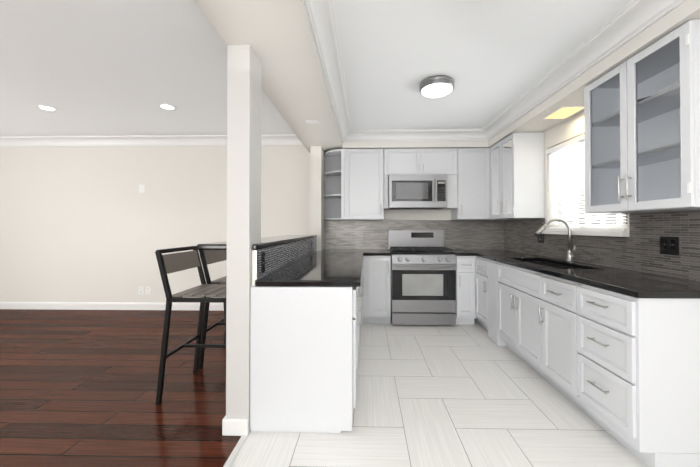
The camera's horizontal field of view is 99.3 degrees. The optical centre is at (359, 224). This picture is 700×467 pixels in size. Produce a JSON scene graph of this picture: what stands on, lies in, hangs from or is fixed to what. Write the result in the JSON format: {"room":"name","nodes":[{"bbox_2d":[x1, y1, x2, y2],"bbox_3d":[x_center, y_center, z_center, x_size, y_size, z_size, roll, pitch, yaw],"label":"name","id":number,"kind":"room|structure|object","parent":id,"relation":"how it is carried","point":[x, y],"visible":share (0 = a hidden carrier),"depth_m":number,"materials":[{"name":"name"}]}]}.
{"room":"kitchen","nodes":[
{"label":"kitchen","id":0,"kind":"room"},
{"bbox_2d":[0,309,240,466],"bbox_3d":[-3.694,1.268,-0.055,5.945,0.050,9.060,0,-1,1],"label":"floor","id":1,"kind":"structure","parent":0,"point":[78,388],"depth_m":2.25,"materials":[{"name":"brown wood"}]},
{"bbox_2d":[155,246,225,404],"bbox_3d":[-1.147,0.725,2.313,0.568,1.083,0.478,0,-1,1],"label":"bar stool","id":2,"kind":"object","parent":1,"relation":"on","point":[173,262],"visible":0.62,"depth_m":2.17,"materials":[{"name":"black metal"}]},
{"bbox_2d":[198,250,226,368],"bbox_3d":[-1.135,0.730,2.843,0.568,1.083,0.478,0,-1,1],"label":"bar stool","id":3,"kind":"object","parent":1,"relation":"on","point":[207,257],"visible":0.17,"depth_m":2.63,"materials":[{"name":"black metal"}]},
{"bbox_2d":[223,435,247,466],"bbox_3d":[-0.754,1.227,-1.432,0.035,0.006,6.420,0,-1,1],"label":"threshold","id":4,"kind":"object","parent":1,"relation":"on","point":[234,453],"depth_m":1.64,"materials":[{"name":"white"}]},
{"bbox_2d":[226,45,260,433],"bbox_3d":[-0.732,0.086,1.895,0.139,2.350,0.201,0,-1,1],"label":"post","id":5,"kind":"object","parent":1,"relation":"on","point":[243,149],"visible":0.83,"depth_m":1.80,"materials":[{"name":"grey paint"}]},
{"bbox_2d":[222,416,247,435],"bbox_3d":[-0.740,1.213,1.884,0.154,0.095,0.230,0,-1,1],"label":"baseboard","id":6,"kind":"structure","parent":5,"relation":"attached to","point":[234,427],"depth_m":1.77,"materials":[{"name":"white wood"}]},
{"bbox_2d":[0,0,294,135],"bbox_3d":[-2.327,-1.407,-0.061,8.980,0.100,9.360,0,-1,1],"label":"ceiling","id":7,"kind":"structure","parent":0,"point":[105,67],"depth_m":2.58,"materials":[{"name":"white paint"}]},
{"bbox_2d":[35,105,58,111],"bbox_3d":[-3.559,-1.321,3.387,0.184,0.006,0.184,0,-1,1],"label":"recessed light","id":8,"kind":"object","parent":7,"relation":"in","point":[46,108],"visible":0.94,"depth_m":3.39,"materials":[{"name":"white"}]},
{"bbox_2d":[158,104,176,110],"bbox_3d":[-2.169,-1.321,3.356,0.184,0.006,0.184,0,-1,1],"label":"recessed light","id":9,"kind":"object","parent":7,"relation":"in","point":[167,107],"visible":0.98,"depth_m":3.36,"materials":[{"name":"white"}]},
{"bbox_2d":[193,0,342,152],"bbox_3d":[-0.587,-1.233,-0.102,0.520,0.250,9.060,0,-1,1],"label":"beam","id":10,"kind":"structure","parent":7,"relation":"attached to","point":[277,36],"depth_m":1.93,"materials":[{"name":"white paint"}]},
{"bbox_2d":[306,120,318,123],"bbox_3d":[-0.494,-1.073,3.125,0.130,0.008,0.080,0,-1,1],"label":"air vent","id":11,"kind":"object","parent":10,"relation":"attached to","point":[312,121],"visible":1,"depth_m":3.12,"materials":[{"name":"white"}]},
{"bbox_2d":[0,145,503,302],"bbox_3d":[-2.223,-0.014,4.530,8.980,2.700,0.150,0,-1,1],"label":"wall","id":12,"kind":"structure","parent":0,"point":[85,224],"depth_m":4.49,"materials":[{"name":"white paint"}]},
{"bbox_2d":[0,302,223,310],"bbox_3d":[-3.645,1.231,4.468,5.839,0.108,0.014,0,-1,1],"label":"baseboard","id":13,"kind":"structure","parent":12,"relation":"attached to","point":[100,306],"depth_m":4.47,"materials":[{"name":"white wood"}]},
{"bbox_2d":[138,286,142,293],"bbox_3d":[-3.285,0.993,4.465,0.070,0.115,0.008,0,-1,1],"label":"outlet","id":14,"kind":"object","parent":12,"relation":"attached to","point":[140,289],"depth_m":4.46,"materials":[{"name":"white plastic"}]},
{"bbox_2d":[139,185,143,192],"bbox_3d":[-3.285,-0.534,4.479,0.080,0.120,0.009,0,-1,1],"label":"light switch","id":15,"kind":"object","parent":12,"relation":"attached to","point":[141,187],"depth_m":4.48,"materials":[{"name":"white plastic"}]},
{"bbox_2d":[146,287,150,293],"bbox_3d":[-3.174,0.993,4.462,0.070,0.115,0.008,0,-1,1],"label":"outlet","id":16,"kind":"object","parent":12,"relation":"attached to","point":[148,289],"depth_m":4.46,"materials":[{"name":"white plastic"}]},
{"bbox_2d":[0,134,302,146],"bbox_3d":[-3.655,-1.249,4.455,5.819,0.132,0.088,0,-1,1],"label":"crown molding","id":17,"kind":"structure","parent":12,"relation":"attached to","point":[144,140],"depth_m":4.46,"materials":[{"name":"white wood"}]},
{"bbox_2d":[341,149,383,219],"bbox_3d":[0.044,-0.548,4.212,0.580,0.969,0.384,0,-1,1],"label":"upper cabinet","id":18,"kind":"object","parent":12,"relation":"attached to","point":[362,184],"visible":1,"depth_m":4.06,"materials":[{"name":"white paint"}]},
{"bbox_2d":[325,220,500,248],"bbox_3d":[0.776,0.612,4.375,2.640,1.345,0.010,0,-1,1],"label":"backsplash","id":19,"kind":"structure","parent":12,"relation":"attached to","point":[339,234],"depth_m":4.38,"materials":[{"name":"tile"}]},
{"bbox_2d":[384,148,456,209],"bbox_3d":[0.836,-0.625,4.195,0.996,0.815,0.384,0,-1,1],"label":"upper cabinet","id":20,"kind":"object","parent":12,"relation":"attached to","point":[424,161],"visible":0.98,"depth_m":4.05,"materials":[{"name":"white paint"}]},
{"bbox_2d":[387,174,446,209],"bbox_3d":[0.785,-0.441,4.144,0.772,0.450,0.466,0,-1,1],"label":"microwave","id":21,"kind":"object","parent":20,"relation":"attached to","point":[417,191],"visible":1,"depth_m":3.96,"materials":[{"name":"silver metal"}]},
{"bbox_2d":[451,148,490,219],"bbox_3d":[1.560,-0.548,4.178,0.446,0.969,0.384,0,-1,1],"label":"upper cabinet","id":22,"kind":"object","parent":12,"relation":"attached to","point":[473,183],"visible":0.96,"depth_m":4.03,"materials":[{"name":"white paint"}]},
{"bbox_2d":[252,238,315,285],"bbox_3d":[-0.688,0.721,2.937,0.140,1.100,2.231,0,-1,1],"label":"wall","id":23,"kind":"structure","parent":0,"point":[253,268],"depth_m":1.82,"materials":[{"name":"white paint"}]},
{"bbox_2d":[197,235,316,249],"bbox_3d":[-0.793,0.151,2.945,0.380,0.036,2.228,0,-1,1],"label":"countertop","id":24,"kind":"structure","parent":23,"relation":"on","point":[266,242],"depth_m":2.17,"materials":[{"name":"black stone"}]},
{"bbox_2d":[255,238,316,279],"bbox_3d":[-0.612,0.261,2.940,0.012,0.179,2.230,0,-1,1],"label":"backsplash","id":25,"kind":"structure","parent":23,"relation":"attached to","point":[278,257],"depth_m":2.37,"materials":[{"name":"tile"}]},
{"bbox_2d":[261,253,264,272],"bbox_3d":[-0.628,0.252,1.941,0.007,0.129,0.047,0,-1,1],"label":"outlet","id":26,"kind":"object","parent":25,"relation":"attached to","point":[262,254],"depth_m":1.92,"materials":[{"name":"black plastic"}]},
{"bbox_2d":[310,146,324,250],"bbox_3d":[-0.625,0.108,4.237,0.208,2.350,0.360,0,-1,1],"label":"wall","id":27,"kind":"structure","parent":0,"point":[317,190],"depth_m":4.06,"materials":[{"name":"white paint"}]},
{"bbox_2d":[325,149,340,219],"bbox_3d":[-0.383,-0.547,4.250,0.272,0.969,0.329,0,-1,1],"label":"open corner shelf","id":28,"kind":"object","parent":27,"relation":"attached to","point":[332,184],"visible":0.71,"depth_m":4.41,"materials":[{"name":"white paint"}]},
{"bbox_2d":[230,318,695,466],"bbox_3d":[0.645,1.267,-0.153,2.735,0.050,9.060,0,-1,1],"label":"floor","id":29,"kind":"structure","parent":0,"point":[466,395],"depth_m":1.93,"materials":[{"name":"grey tile"}]},
{"bbox_2d":[250,277,361,432],"bbox_3d":[-0.337,0.823,2.065,0.639,0.880,0.544,0,-1,1],"label":"base cabinet","id":30,"kind":"object","parent":29,"relation":"on","point":[304,349],"depth_m":1.79,"materials":[{"name":"white paint"}]},
{"bbox_2d":[255,249,390,286],"bbox_3d":[-0.110,0.371,3.093,0.992,0.038,2.596,0,-1,1],"label":"countertop","id":31,"kind":"structure","parent":30,"relation":"on","point":[333,268],"depth_m":2.21,"materials":[{"name":"black stone"}]},
{"bbox_2d":[361,256,390,323],"bbox_3d":[0.207,0.841,4.043,0.387,0.880,0.672,0,-1,1],"label":"base cabinet","id":32,"kind":"object","parent":29,"relation":"on","point":[376,271],"visible":0.88,"depth_m":3.75,"materials":[{"name":"white paint"}]},
{"bbox_2d":[388,230,455,324],"bbox_3d":[0.812,0.683,4.014,0.800,1.195,0.702,0,-1,1],"label":"range","id":33,"kind":"object","parent":29,"relation":"on","point":[423,277],"visible":1,"depth_m":3.72,"materials":[{"name":"silver metal"}]},
{"bbox_2d":[455,256,476,323],"bbox_3d":[1.349,0.841,4.017,0.250,0.880,0.672,0,-1,1],"label":"base cabinet","id":34,"kind":"object","parent":29,"relation":"on","point":[465,290],"visible":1,"depth_m":3.72,"materials":[{"name":"white paint"}]},
{"bbox_2d":[474,256,481,324],"bbox_3d":[1.765,0.836,3.530,0.638,0.880,0.386,0,-1,1],"label":"base cabinet","id":35,"kind":"object","parent":29,"relation":"on","point":[478,260],"depth_m":3.64,"materials":[{"name":"white paint"}]},
{"bbox_2d":[449,249,699,298],"bbox_3d":[1.631,0.370,2.923,0.878,0.038,2.858,0,-1,1],"label":"countertop","id":36,"kind":"structure","parent":35,"relation":"on","point":[634,283],"depth_m":1.95,"materials":[{"name":"black stone"}]},
{"bbox_2d":[525,261,578,268],"bbox_3d":[1.738,0.504,2.720,0.384,0.232,0.864,0,-1,1],"label":"undermount sink","id":37,"kind":"object","parent":36,"relation":"in","point":[553,265],"visible":0.06,"depth_m":2.97,"materials":[{"name":"black metal"}]},
{"bbox_2d":[535,218,575,261],"bbox_3d":[1.836,0.146,2.778,0.355,0.404,0.126,0,-1,1],"label":"gooseneck faucet","id":38,"kind":"object","parent":36,"relation":"on","point":[570,255],"visible":1,"depth_m":2.80,"materials":[{"name":"silver metal"}]},
{"bbox_2d":[482,258,493,341],"bbox_3d":[1.757,0.833,3.215,0.638,0.880,0.356,0,-1,1],"label":"base cabinet","id":39,"kind":"object","parent":29,"relation":"on","point":[487,264],"depth_m":3.32,"materials":[{"name":"white paint"}]},
{"bbox_2d":[494,261,579,368],"bbox_3d":[1.745,0.828,2.676,0.638,0.880,0.834,0,-1,1],"label":"base cabinet","id":40,"kind":"object","parent":29,"relation":"on","point":[513,285],"depth_m":2.74,"materials":[{"name":"white paint"}]},
{"bbox_2d":[534,272,565,395],"bbox_3d":[1.733,0.823,2.148,0.638,0.880,0.447,0,-1,1],"label":"base cabinet","id":41,"kind":"object","parent":29,"relation":"on","point":[549,291],"depth_m":2.22,"materials":[{"name":"white paint"}]},
{"bbox_2d":[566,280,699,466],"bbox_3d":[1.724,0.820,1.742,0.638,0.880,0.477,0,-1,1],"label":"base cabinet","id":42,"kind":"object","parent":29,"relation":"on","point":[623,370],"depth_m":1.51,"materials":[{"name":"white paint"}]},
{"bbox_2d":[333,0,632,129],"bbox_3d":[0.842,-1.318,-0.134,2.340,0.080,9.060,0,-1,1],"label":"ceiling","id":43,"kind":"structure","parent":0,"point":[493,59],"depth_m":2.15,"materials":[{"name":"white paint"}]},
{"bbox_2d":[303,0,354,140],"bbox_3d":[-0.263,-1.222,-0.302,0.138,0.115,8.675,0,-1,1],"label":"crown molding","id":44,"kind":"structure","parent":43,"relation":"attached to","point":[320,13],"depth_m":2.13,"materials":[{"name":"white"}]},
{"bbox_2d":[351,128,482,140],"bbox_3d":[0.739,-1.182,3.944,1.650,0.115,0.138,0,-1,1],"label":"crown molding","id":45,"kind":"structure","parent":43,"relation":"attached to","point":[367,134],"depth_m":3.96,"materials":[{"name":"white wood"}]},
{"bbox_2d":[420,75,453,97],"bbox_3d":[0.685,-1.204,2.640,0.300,0.095,0.300,0,-1,1],"label":"flush-mount ceiling light","id":46,"kind":"object","parent":43,"relation":"attached to","point":[437,86],"visible":1,"depth_m":2.55,"materials":[{"name":"silver metal"}]},
{"bbox_2d":[475,0,685,140],"bbox_3d":[1.564,-1.223,-0.343,0.138,0.115,8.675,0,-1,1],"label":"crown molding","id":47,"kind":"structure","parent":43,"relation":"attached to","point":[629,21],"depth_m":2.10,"materials":[{"name":"white"}]},
{"bbox_2d":[342,0,699,148],"bbox_3d":[0.842,-1.178,-0.135,2.340,0.200,9.060,0,-1,1],"label":"soffit","id":48,"kind":"structure","parent":0,"point":[570,93],"depth_m":2.50,"materials":[{"name":"white paint"}]},
{"bbox_2d":[542,105,583,118],"bbox_3d":[1.909,-1.044,2.781,0.220,0.013,0.300,0,-1,1],"label":"light panel","id":49,"kind":"object","parent":48,"relation":"attached to","point":[564,112],"visible":0.86,"depth_m":2.76,"materials":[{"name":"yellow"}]},
{"bbox_2d":[504,111,697,280],"bbox_3d":[2.087,-0.059,-0.174,0.150,2.700,9.060,0,-1,1],"label":"wall","id":50,"kind":"structure","parent":0,"point":[567,130],"depth_m":3.12,"materials":[{"name":"white paint"}]},
{"bbox_2d":[490,132,544,218],"bbox_3d":[1.907,-0.553,3.685,0.376,0.969,0.648,0,-1,1],"label":"upper cabinet","id":51,"kind":"object","parent":50,"relation":"attached to","point":[517,188],"visible":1,"depth_m":3.37,"materials":[{"name":"white paint"}]},
{"bbox_2d":[541,230,629,236],"bbox_3d":[2.077,0.081,2.806,0.125,0.042,1.080,0,-1,1],"label":"window sill","id":52,"kind":"structure","parent":50,"relation":"attached to","point":[603,233],"depth_m":2.58,"materials":[{"name":"white"}]},
{"bbox_2d":[552,141,626,230],"bbox_3d":[2.164,-0.395,2.809,0.050,0.910,1.020,0,-1,1],"label":"window","id":53,"kind":"structure","parent":50,"relation":"in","point":[579,208],"depth_m":2.97,"materials":[{"name":"white glass"}]},
{"bbox_2d":[546,134,626,230],"bbox_3d":[2.090,-0.387,2.810,0.050,0.886,1.000,0,-1,1],"label":"window blinds","id":54,"kind":"object","parent":53,"relation":"attached to","point":[561,160],"visible":0.54,"depth_m":2.94,"materials":[{"name":"white plastic"}]},
{"bbox_2d":[501,210,699,280],"bbox_3d":[2.076,0.598,2.931,0.010,1.345,2.839,0,-1,1],"label":"backsplash","id":55,"kind":"structure","parent":50,"relation":"attached to","point":[638,249],"depth_m":2.22,"materials":[{"name":"tile"}]},
{"bbox_2d":[537,234,543,242],"bbox_3d":[2.078,0.155,3.415,0.007,0.119,0.119,0,-1,1],"label":"outlet","id":56,"kind":"object","parent":55,"relation":"attached to","point":[540,239],"depth_m":3.41,"materials":[{"name":"black plastic"}]},
{"bbox_2d":[660,236,678,255],"bbox_3d":[2.046,0.141,1.967,0.007,0.119,0.119,0,-1,1],"label":"outlet","id":57,"kind":"object","parent":55,"relation":"attached to","point":[669,245],"depth_m":1.96,"materials":[{"name":"black plastic"}]},
{"bbox_2d":[584,19,699,213],"bbox_3d":[1.867,-0.570,1.902,0.376,0.969,0.750,0,-1,1],"label":"upper cabinet","id":58,"kind":"object","parent":50,"relation":"attached to","point":[642,128],"visible":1,"depth_m":1.93,"materials":[{"name":"white paint"}]}
]}

